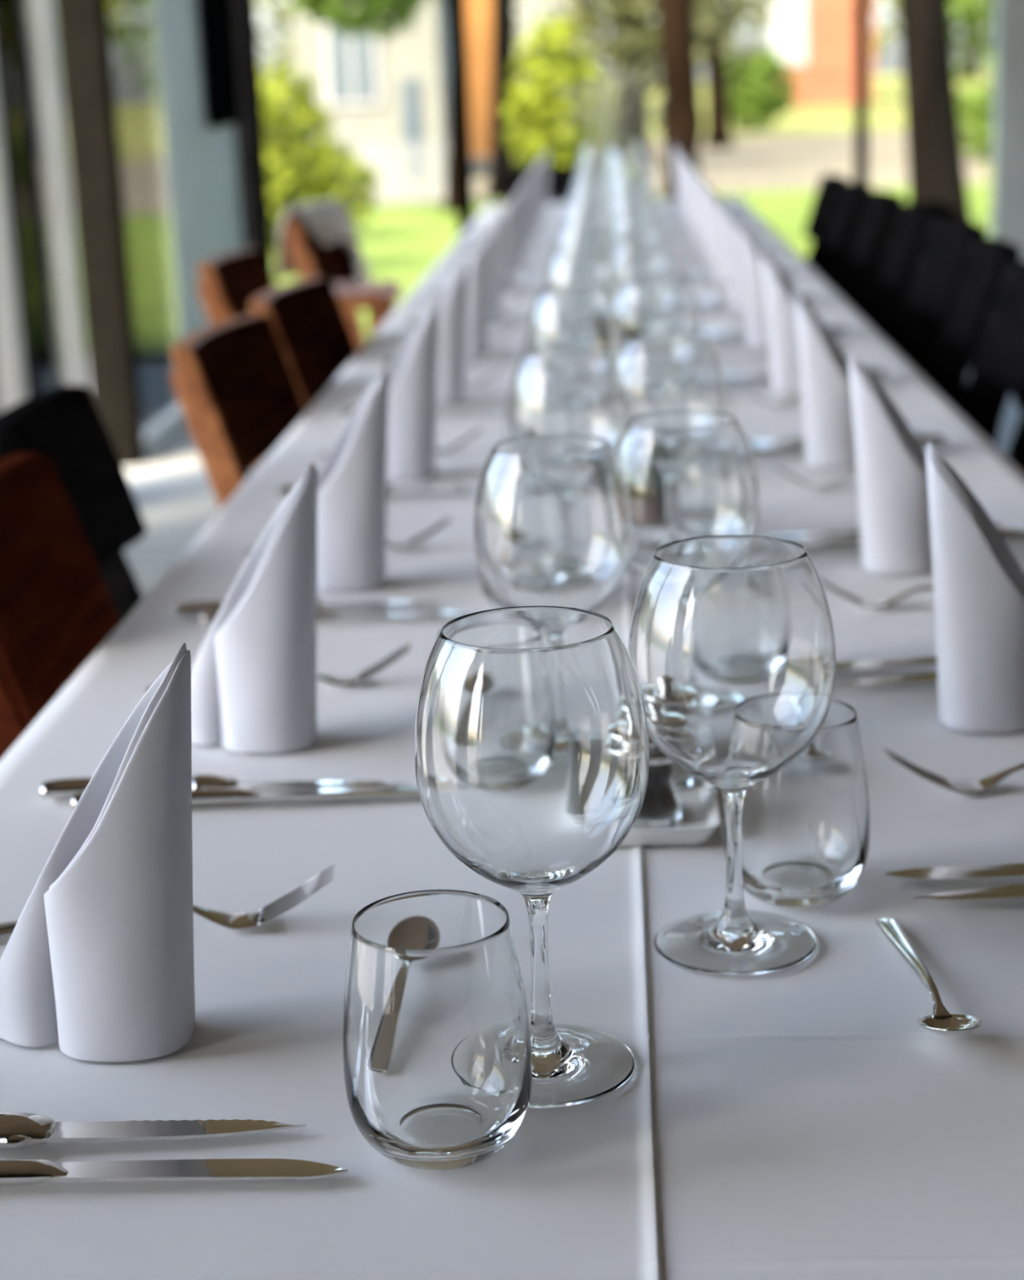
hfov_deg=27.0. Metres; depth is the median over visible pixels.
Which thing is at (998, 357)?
dining chair
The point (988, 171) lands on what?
bush
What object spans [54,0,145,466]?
trim
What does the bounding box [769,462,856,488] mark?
fork
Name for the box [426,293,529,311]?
fork
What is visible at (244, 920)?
fork
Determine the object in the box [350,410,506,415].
table knife
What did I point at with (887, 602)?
fork
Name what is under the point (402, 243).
lawn
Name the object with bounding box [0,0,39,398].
trim
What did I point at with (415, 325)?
table knife
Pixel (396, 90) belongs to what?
house
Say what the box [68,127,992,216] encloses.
pavement
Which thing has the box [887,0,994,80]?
tree
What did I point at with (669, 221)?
fork
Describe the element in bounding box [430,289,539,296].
steak knife
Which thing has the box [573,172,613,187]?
wine glass
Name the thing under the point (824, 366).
folded napkin
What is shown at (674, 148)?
folded napkin
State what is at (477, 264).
folded napkin
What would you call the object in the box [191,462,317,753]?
folded napkin
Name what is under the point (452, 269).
steak knife
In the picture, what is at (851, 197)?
dining chair
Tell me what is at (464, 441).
fork
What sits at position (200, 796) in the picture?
table knife
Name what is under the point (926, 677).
steak knife
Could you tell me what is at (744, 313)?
fork
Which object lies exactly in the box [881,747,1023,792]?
fork
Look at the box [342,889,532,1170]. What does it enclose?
water tumbler
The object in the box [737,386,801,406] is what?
fork
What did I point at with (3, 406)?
window
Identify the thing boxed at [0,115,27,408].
trim
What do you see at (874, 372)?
steak knife
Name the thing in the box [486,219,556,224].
steak knife
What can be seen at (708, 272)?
table knife
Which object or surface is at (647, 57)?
tree
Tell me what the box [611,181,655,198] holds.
wine glass
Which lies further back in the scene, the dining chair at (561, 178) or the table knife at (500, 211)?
the dining chair at (561, 178)
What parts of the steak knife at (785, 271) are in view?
blade, handle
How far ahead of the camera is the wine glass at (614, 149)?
6.71 m
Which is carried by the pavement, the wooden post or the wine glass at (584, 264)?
the wooden post
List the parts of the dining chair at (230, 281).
backrest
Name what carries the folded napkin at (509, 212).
on the tablecloth
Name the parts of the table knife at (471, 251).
blade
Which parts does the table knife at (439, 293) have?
blade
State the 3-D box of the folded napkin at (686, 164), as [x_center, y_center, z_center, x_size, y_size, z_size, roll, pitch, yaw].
[0.564,-1.302,6.190,0.133,0.204,0.059,-2,15,0]
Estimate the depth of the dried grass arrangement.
6.89 m
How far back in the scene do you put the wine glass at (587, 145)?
7.15 m
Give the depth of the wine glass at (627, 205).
4.06 m
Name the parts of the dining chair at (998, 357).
leg, backrest, leg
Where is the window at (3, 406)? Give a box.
[0,341,7,413]
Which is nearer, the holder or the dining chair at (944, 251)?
the holder
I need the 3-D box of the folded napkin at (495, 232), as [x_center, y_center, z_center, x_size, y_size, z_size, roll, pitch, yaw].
[-0.077,-0.720,4.099,0.133,0.204,0.059,-1,15,7]
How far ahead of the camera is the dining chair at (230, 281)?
4.41 m
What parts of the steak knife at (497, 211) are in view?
handle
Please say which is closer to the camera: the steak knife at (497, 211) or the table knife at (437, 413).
the table knife at (437, 413)
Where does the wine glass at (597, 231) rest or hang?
on the tablecloth
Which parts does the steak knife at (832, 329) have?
blade, handle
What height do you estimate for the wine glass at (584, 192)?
0.216 m
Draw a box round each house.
[291,0,449,183]
[516,0,594,125]
[770,0,873,106]
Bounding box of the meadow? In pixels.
[63,70,994,161]
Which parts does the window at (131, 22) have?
frame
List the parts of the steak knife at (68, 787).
handle, blade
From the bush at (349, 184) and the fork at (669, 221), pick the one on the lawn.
the bush at (349, 184)
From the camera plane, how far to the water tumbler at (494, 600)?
1.86 m
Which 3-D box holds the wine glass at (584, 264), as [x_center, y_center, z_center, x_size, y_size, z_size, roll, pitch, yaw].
[0.103,-0.445,3.013,0.108,0.216,0.108,-4,15,-6]
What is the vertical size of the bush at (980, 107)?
1.084 m
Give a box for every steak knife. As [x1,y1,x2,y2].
[0,1111,306,1149]
[40,773,407,798]
[173,598,448,617]
[275,482,478,496]
[339,406,506,416]
[377,356,519,365]
[405,320,529,327]
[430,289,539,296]
[450,266,547,272]
[463,248,544,253]
[476,232,559,237]
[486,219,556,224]
[495,208,565,213]
[662,206,736,212]
[664,196,726,201]
[670,217,746,223]
[671,231,757,238]
[677,248,772,255]
[684,268,792,276]
[697,293,813,303]
[707,325,847,336]
[724,368,885,382]
[750,433,943,448]
[797,528,1023,546]
[835,672,937,685]
[913,884,1023,900]
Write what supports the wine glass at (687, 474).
on the tablecloth
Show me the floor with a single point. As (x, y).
(172, 491)
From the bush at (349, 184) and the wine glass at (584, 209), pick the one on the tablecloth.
the wine glass at (584, 209)
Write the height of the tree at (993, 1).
6.013 m
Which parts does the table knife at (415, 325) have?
handle, blade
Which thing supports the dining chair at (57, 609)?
on the floor
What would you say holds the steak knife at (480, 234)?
on the tablecloth
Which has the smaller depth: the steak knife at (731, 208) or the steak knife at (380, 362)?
the steak knife at (380, 362)
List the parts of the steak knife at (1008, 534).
blade, handle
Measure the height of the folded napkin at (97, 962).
0.204 m
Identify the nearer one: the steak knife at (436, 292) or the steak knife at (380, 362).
the steak knife at (380, 362)
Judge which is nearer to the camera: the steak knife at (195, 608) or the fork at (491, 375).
the steak knife at (195, 608)
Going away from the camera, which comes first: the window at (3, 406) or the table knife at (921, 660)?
the table knife at (921, 660)
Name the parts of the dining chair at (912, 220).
leg, leg, backrest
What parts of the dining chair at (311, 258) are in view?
leg, backrest, leg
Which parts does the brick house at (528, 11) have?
pane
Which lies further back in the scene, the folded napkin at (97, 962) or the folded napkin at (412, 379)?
the folded napkin at (412, 379)
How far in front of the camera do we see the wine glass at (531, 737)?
0.94 m
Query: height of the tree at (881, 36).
9.788 m
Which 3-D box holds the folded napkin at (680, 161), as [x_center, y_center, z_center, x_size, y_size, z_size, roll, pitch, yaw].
[0.587,-1.443,6.714,0.133,0.204,0.059,-1,15,6]
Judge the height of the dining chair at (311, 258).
0.860 m
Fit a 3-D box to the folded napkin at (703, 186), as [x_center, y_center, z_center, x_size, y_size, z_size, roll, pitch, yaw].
[0.515,-1.020,5.137,0.133,0.204,0.059,0,15,8]
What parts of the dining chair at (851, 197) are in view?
leg, leg, backrest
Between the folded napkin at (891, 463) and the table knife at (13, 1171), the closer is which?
the table knife at (13, 1171)
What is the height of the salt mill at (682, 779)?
0.070 m
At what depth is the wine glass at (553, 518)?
1.40 m
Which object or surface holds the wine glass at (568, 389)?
on the tablecloth
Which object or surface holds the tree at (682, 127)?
on the lawn
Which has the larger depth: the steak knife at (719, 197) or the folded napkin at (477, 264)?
the steak knife at (719, 197)
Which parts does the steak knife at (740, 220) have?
handle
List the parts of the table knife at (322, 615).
handle, blade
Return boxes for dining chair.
[0,384,147,622]
[0,453,120,759]
[168,314,306,509]
[195,248,276,471]
[248,276,358,411]
[284,215,366,351]
[503,164,578,204]
[802,173,847,278]
[821,181,872,302]
[838,200,959,383]
[846,190,902,328]
[875,202,938,357]
[903,217,987,395]
[942,236,1022,426]
[969,261,1023,474]
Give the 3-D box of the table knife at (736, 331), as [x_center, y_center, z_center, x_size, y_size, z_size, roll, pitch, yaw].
[0.428,-0.541,3.721,0.245,0.012,0.018,-2,15,2]
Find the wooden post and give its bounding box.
[464,0,491,157]
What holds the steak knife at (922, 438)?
on the tablecloth
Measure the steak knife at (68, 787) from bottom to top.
0.014 m
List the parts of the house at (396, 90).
pane, door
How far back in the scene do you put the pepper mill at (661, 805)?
1.31 m
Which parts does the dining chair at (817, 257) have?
leg, leg, backrest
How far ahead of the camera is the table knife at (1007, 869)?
1.22 m
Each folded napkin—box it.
[0,642,195,1062]
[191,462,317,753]
[316,366,389,591]
[386,302,438,480]
[430,258,466,404]
[464,231,489,356]
[482,210,504,319]
[502,193,517,289]
[511,182,525,267]
[518,170,533,248]
[530,154,544,220]
[530,161,540,233]
[542,148,549,209]
[672,143,685,204]
[676,149,687,215]
[682,156,694,227]
[689,164,703,242]
[697,174,713,260]
[706,186,728,282]
[721,202,745,310]
[738,222,768,346]
[760,248,801,393]
[794,290,856,467]
[848,351,932,574]
[925,441,1023,733]
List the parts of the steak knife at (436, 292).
handle, blade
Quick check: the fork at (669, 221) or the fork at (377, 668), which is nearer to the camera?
the fork at (377, 668)
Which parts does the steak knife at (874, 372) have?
blade, handle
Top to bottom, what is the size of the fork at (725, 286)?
0.028 m
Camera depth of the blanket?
5.72 m
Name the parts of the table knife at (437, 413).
blade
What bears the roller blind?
attached to the pillar at (202, 168)
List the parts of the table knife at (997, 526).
blade, handle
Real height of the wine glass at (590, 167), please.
0.216 m
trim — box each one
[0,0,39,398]
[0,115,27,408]
[35,0,88,388]
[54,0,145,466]
[232,0,274,278]
[447,0,474,238]
[853,0,868,183]
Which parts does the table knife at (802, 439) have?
blade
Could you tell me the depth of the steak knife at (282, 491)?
2.42 m
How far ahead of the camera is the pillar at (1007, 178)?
9.26 m
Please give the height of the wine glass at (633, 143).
0.216 m
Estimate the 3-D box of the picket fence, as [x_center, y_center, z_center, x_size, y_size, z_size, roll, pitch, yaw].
[-1.218,-4.521,20.628,1.420,0.570,0.045,-1,15,3]
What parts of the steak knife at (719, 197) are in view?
handle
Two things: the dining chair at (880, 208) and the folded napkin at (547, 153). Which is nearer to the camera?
the dining chair at (880, 208)
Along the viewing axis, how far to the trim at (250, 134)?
9.38 m
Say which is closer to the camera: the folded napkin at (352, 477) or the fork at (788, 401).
the folded napkin at (352, 477)
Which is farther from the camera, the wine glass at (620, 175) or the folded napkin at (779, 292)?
the wine glass at (620, 175)
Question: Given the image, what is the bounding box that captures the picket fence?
[313,139,447,203]
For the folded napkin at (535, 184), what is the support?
on the tablecloth
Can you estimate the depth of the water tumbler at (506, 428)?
2.38 m
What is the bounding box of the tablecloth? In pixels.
[0,196,1023,1279]
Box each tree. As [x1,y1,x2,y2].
[255,0,296,88]
[288,0,457,212]
[484,0,518,198]
[515,0,518,81]
[546,0,722,169]
[593,0,705,93]
[657,0,702,199]
[694,0,776,148]
[755,0,900,60]
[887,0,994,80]
[897,0,973,222]
[973,0,995,105]
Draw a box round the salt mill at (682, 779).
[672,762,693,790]
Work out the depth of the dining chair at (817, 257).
6.56 m
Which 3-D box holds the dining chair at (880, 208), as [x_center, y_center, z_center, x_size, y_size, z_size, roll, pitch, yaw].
[0.787,-0.749,5.723,0.497,0.860,0.410,-2,15,3]
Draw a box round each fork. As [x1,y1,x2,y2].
[0,865,333,936]
[145,641,411,693]
[244,515,451,555]
[316,427,481,457]
[367,365,504,390]
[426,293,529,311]
[476,231,551,245]
[504,196,564,208]
[537,217,558,228]
[669,221,694,231]
[678,235,757,245]
[686,253,774,264]
[695,275,794,287]
[702,303,745,318]
[721,338,851,355]
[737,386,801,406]
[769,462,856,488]
[821,578,933,608]
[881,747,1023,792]
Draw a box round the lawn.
[73,182,991,355]
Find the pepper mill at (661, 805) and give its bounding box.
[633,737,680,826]
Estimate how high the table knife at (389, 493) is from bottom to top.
0.012 m
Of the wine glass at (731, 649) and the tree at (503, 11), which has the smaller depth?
the wine glass at (731, 649)
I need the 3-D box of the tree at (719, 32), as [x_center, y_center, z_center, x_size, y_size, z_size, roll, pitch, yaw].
[3.054,-10.772,31.151,2.146,7.006,2.037,-12,18,-31]
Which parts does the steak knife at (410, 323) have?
handle, blade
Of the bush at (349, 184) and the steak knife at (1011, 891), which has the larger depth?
the bush at (349, 184)
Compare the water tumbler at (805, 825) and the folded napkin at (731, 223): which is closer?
the water tumbler at (805, 825)
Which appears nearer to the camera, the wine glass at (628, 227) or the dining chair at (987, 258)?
the wine glass at (628, 227)
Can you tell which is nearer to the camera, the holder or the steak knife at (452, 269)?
the holder
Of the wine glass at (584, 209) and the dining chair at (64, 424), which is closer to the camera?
the dining chair at (64, 424)
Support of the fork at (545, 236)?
on the tablecloth
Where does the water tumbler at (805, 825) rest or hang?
on the tablecloth
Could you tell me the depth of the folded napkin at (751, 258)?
3.54 m
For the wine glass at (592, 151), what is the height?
0.216 m
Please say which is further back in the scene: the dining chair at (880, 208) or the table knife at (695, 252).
the dining chair at (880, 208)
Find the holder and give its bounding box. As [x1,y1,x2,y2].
[619,775,720,846]
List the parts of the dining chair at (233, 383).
leg, backrest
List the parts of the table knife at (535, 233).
blade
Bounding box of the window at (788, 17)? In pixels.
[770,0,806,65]
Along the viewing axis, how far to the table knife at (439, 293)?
4.52 m
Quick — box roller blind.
[199,0,242,127]
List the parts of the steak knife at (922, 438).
blade, handle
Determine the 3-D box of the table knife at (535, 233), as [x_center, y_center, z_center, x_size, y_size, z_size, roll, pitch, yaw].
[0.040,-1.164,6.117,0.245,0.012,0.018,-2,15,0]
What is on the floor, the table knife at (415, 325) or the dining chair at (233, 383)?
the dining chair at (233, 383)
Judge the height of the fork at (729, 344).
0.028 m
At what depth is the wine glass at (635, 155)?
6.18 m
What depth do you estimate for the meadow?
49.16 m
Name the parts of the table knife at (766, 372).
blade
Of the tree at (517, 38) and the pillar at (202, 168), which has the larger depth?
the tree at (517, 38)
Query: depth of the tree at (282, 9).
102.00 m
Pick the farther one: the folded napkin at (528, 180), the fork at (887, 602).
the folded napkin at (528, 180)
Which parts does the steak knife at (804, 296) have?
blade, handle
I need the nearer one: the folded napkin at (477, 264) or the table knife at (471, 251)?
the folded napkin at (477, 264)
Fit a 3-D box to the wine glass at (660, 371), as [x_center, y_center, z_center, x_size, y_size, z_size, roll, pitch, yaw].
[0.146,-0.174,1.992,0.108,0.216,0.108,-15,20,-40]
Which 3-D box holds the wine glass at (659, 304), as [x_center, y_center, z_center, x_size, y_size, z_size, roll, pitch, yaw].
[0.170,-0.315,2.516,0.108,0.216,0.108,1,15,12]
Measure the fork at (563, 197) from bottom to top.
0.028 m
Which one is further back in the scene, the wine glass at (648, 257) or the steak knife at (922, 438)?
the wine glass at (648, 257)
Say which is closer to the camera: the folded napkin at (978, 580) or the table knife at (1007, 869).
the table knife at (1007, 869)
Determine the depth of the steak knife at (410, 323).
4.01 m
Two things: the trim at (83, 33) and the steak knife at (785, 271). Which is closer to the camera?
the steak knife at (785, 271)
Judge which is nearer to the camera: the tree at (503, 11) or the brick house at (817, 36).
the tree at (503, 11)
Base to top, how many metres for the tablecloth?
0.289 m
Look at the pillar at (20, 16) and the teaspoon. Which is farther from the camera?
the pillar at (20, 16)
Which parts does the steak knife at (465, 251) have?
handle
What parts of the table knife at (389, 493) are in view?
handle, blade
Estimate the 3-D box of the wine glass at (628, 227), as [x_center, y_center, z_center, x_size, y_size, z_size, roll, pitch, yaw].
[0.218,-0.605,3.597,0.108,0.216,0.108,3,16,19]
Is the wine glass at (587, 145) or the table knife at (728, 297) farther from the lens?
the wine glass at (587, 145)
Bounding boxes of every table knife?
[0,1158,348,1185]
[71,786,419,808]
[200,608,473,623]
[285,489,477,497]
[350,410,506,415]
[413,322,528,328]
[438,291,538,296]
[470,249,553,253]
[483,233,558,237]
[499,209,564,213]
[515,268,547,270]
[676,252,703,254]
[680,271,714,275]
[695,297,729,300]
[700,324,826,333]
[722,366,866,376]
[749,432,918,444]
[764,522,999,539]
[835,656,937,669]
[884,862,1023,879]
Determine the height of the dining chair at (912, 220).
0.860 m
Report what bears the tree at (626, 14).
on the pavement
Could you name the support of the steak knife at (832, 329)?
on the tablecloth
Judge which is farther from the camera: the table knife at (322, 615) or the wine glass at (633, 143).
the wine glass at (633, 143)
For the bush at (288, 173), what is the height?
1.370 m
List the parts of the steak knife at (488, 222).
handle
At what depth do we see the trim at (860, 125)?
9.25 m
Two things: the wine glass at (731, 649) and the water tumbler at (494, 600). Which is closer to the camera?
the wine glass at (731, 649)
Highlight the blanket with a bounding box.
[276,198,370,281]
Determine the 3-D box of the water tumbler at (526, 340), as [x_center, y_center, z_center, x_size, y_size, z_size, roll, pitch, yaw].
[0.056,-0.372,2.960,0.083,0.107,0.083,-10,17,-25]
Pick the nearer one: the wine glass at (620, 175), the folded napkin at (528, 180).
the wine glass at (620, 175)
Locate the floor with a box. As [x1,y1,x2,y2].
[60,364,1022,691]
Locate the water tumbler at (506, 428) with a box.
[503,395,511,440]
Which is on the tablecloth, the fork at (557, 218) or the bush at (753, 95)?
the fork at (557, 218)
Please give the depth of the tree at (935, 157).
13.58 m
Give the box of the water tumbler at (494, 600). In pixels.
[479,568,507,608]
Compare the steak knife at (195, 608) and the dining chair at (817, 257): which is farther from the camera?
the dining chair at (817, 257)
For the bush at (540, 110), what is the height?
1.763 m
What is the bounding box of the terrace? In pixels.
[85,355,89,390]
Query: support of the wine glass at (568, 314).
on the tablecloth
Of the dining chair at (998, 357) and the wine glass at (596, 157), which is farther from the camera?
the wine glass at (596, 157)
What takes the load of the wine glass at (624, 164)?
on the tablecloth
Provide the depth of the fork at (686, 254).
5.01 m
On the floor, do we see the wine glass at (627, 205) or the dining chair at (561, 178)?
the dining chair at (561, 178)
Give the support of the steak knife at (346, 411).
on the tablecloth
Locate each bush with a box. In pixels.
[260,58,342,275]
[302,137,381,231]
[501,11,612,166]
[726,44,799,132]
[956,76,994,160]
[982,145,992,225]
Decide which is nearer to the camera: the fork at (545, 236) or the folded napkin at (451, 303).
the folded napkin at (451, 303)
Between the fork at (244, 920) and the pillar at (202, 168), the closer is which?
the fork at (244, 920)
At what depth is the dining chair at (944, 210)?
7.57 m
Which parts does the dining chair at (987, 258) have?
leg, leg, backrest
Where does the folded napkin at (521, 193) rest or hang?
on the tablecloth
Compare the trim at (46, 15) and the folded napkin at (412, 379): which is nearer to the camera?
the folded napkin at (412, 379)
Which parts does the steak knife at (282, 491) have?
handle, blade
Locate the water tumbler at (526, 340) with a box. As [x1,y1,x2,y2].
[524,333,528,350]
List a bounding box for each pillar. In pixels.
[1,0,71,393]
[152,0,243,339]
[991,0,1023,261]
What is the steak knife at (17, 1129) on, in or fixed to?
on the tablecloth
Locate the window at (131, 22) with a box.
[106,0,186,457]
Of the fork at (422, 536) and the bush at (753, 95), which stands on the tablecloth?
the fork at (422, 536)
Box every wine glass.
[413,605,648,1108]
[473,434,632,612]
[508,344,628,588]
[528,285,622,358]
[545,244,621,297]
[555,218,618,249]
[561,200,616,225]
[567,184,614,204]
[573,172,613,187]
[574,162,613,178]
[578,147,611,164]
[579,154,613,167]
[582,142,608,150]
[609,146,639,156]
[611,151,643,163]
[611,160,648,173]
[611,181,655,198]
[612,169,653,186]
[612,195,662,216]
[612,238,681,280]
[613,213,671,242]
[613,276,700,341]
[613,410,758,576]
[615,332,724,574]
[619,140,639,152]
[627,534,835,976]
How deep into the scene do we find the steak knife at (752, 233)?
5.79 m
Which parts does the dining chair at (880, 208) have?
leg, leg, backrest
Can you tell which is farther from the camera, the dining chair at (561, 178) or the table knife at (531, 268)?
the dining chair at (561, 178)
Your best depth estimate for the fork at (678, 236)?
5.56 m
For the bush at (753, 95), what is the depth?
38.26 m
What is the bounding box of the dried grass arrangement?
[555,57,670,150]
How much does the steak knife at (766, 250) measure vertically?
0.014 m
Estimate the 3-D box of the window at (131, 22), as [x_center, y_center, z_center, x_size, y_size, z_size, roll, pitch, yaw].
[-1.300,-2.048,7.240,0.050,2.750,0.920,-1,15,3]
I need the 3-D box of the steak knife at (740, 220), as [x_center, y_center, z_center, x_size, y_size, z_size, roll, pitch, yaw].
[0.572,-1.244,6.335,0.245,0.014,0.027,-2,15,2]
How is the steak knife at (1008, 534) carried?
on the tablecloth
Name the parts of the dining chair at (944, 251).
leg, leg, backrest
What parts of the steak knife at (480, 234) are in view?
handle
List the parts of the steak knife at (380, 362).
handle, blade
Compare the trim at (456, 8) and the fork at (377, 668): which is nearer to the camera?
the fork at (377, 668)
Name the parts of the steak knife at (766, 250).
blade, handle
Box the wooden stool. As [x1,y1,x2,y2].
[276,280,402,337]
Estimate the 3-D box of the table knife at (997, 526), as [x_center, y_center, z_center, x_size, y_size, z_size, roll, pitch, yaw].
[0.357,-0.107,2.102,0.245,0.012,0.019,-2,15,1]
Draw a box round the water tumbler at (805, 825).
[722,698,869,906]
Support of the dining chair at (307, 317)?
on the floor
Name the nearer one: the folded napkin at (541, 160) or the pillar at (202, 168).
the folded napkin at (541, 160)
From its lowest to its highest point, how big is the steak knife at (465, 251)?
0.014 m
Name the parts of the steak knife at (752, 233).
handle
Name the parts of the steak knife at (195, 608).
handle, blade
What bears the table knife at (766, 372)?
on the tablecloth
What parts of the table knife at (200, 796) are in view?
handle, blade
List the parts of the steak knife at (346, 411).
handle, blade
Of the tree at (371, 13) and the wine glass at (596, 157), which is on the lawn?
the tree at (371, 13)
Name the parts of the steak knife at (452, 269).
handle, blade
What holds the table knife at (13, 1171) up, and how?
on the tablecloth
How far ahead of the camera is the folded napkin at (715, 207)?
4.61 m
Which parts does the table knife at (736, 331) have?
blade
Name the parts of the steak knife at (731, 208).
handle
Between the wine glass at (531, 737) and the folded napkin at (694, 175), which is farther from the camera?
the folded napkin at (694, 175)

